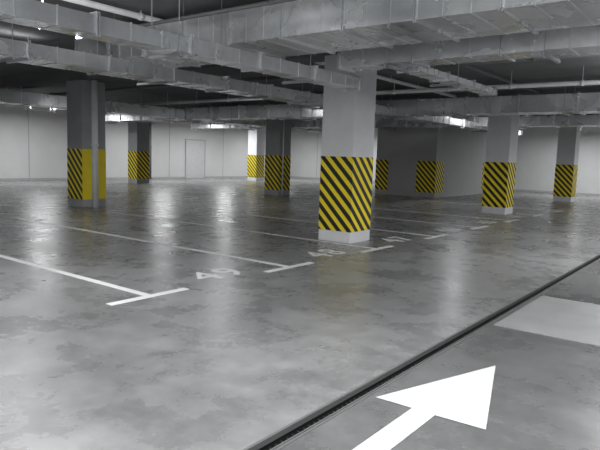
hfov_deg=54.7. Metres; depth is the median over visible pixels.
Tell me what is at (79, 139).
concrete column
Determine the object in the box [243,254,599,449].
drainage channel
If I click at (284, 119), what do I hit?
conduit
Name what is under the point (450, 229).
parking space number
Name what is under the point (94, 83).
drain pipe
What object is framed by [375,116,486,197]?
wall
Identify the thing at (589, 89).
ceiling beam
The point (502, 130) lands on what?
concrete column
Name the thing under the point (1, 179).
baseboard
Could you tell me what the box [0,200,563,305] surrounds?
parking line marking
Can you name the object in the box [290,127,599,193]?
wall
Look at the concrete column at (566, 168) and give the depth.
24.06 m
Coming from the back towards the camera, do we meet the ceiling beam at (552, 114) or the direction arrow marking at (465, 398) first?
the ceiling beam at (552, 114)
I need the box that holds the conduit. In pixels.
[281,119,284,195]
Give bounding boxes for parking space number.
[196,268,239,278]
[308,249,345,255]
[381,236,408,241]
[436,228,460,230]
[477,221,496,223]
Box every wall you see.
[0,103,265,177]
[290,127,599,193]
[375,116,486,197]
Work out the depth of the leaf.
35.54 m
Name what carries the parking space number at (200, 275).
on the floor
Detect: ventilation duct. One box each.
[0,0,361,91]
[0,23,522,135]
[0,89,321,132]
[75,0,599,68]
[105,76,599,123]
[191,114,599,130]
[337,25,599,74]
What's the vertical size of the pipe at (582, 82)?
0.411 m
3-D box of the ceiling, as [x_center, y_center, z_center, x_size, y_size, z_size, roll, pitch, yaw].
[-0.067,-4.312,17.420,32.000,0.300,38.000,7,8,37]
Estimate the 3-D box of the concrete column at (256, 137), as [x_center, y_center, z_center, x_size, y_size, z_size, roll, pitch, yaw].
[-2.638,-4.328,34.896,0.712,3.300,0.712,7,8,37]
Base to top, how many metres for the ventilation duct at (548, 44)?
0.810 m
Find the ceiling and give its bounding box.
[0,0,599,114]
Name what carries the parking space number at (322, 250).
on the floor
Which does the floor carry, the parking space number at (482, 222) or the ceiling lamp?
the parking space number at (482, 222)
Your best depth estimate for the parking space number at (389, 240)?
10.97 m
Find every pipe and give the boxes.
[35,0,295,44]
[47,53,599,94]
[53,66,599,108]
[63,0,534,115]
[91,80,98,207]
[149,123,151,178]
[290,1,598,114]
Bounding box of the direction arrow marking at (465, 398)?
[353,365,495,449]
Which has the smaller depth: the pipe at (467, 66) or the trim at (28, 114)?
the pipe at (467, 66)
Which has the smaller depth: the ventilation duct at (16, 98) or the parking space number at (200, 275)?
the parking space number at (200, 275)
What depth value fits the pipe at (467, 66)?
13.52 m
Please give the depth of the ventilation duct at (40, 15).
6.45 m
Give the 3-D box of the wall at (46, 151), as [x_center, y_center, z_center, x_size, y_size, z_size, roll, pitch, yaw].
[-12.894,-4.076,27.394,0.300,3.900,38.600,7,8,37]
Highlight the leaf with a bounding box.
[186,140,204,177]
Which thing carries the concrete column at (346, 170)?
on the floor
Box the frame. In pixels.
[185,139,205,177]
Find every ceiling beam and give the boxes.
[0,51,337,89]
[158,87,599,108]
[292,114,594,119]
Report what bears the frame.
attached to the wall at (46, 151)
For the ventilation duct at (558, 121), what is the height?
0.840 m
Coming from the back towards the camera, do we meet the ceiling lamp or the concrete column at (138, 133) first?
the concrete column at (138, 133)
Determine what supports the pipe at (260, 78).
hanging from the ceiling
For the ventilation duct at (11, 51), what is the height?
0.910 m
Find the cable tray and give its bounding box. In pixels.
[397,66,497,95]
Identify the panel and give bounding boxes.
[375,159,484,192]
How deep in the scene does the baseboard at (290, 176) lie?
31.76 m
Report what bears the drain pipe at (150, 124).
on the floor
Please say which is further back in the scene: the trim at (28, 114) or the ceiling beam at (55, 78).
the trim at (28, 114)
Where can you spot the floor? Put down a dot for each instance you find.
(229, 362)
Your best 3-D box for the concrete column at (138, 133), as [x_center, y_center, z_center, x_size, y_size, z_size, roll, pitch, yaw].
[-7.759,-3.669,27.890,0.712,3.300,0.712,7,8,37]
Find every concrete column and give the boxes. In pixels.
[66,80,105,206]
[128,122,148,183]
[247,129,264,180]
[264,119,291,195]
[318,55,376,243]
[482,115,519,214]
[553,127,580,201]
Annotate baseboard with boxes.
[0,176,264,180]
[290,176,599,195]
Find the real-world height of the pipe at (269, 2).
0.390 m
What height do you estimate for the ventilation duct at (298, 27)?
0.690 m
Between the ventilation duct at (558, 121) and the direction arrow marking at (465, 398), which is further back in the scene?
the ventilation duct at (558, 121)
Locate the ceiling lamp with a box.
[25,106,55,111]
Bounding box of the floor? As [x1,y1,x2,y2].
[0,177,599,449]
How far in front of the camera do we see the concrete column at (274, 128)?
22.38 m
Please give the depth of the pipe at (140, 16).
8.54 m
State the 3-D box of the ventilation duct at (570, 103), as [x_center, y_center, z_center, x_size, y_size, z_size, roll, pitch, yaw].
[1.363,-3.742,18.140,27.544,0.910,1.040,7,8,37]
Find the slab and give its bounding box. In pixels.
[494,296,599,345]
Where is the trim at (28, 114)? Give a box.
[28,114,223,177]

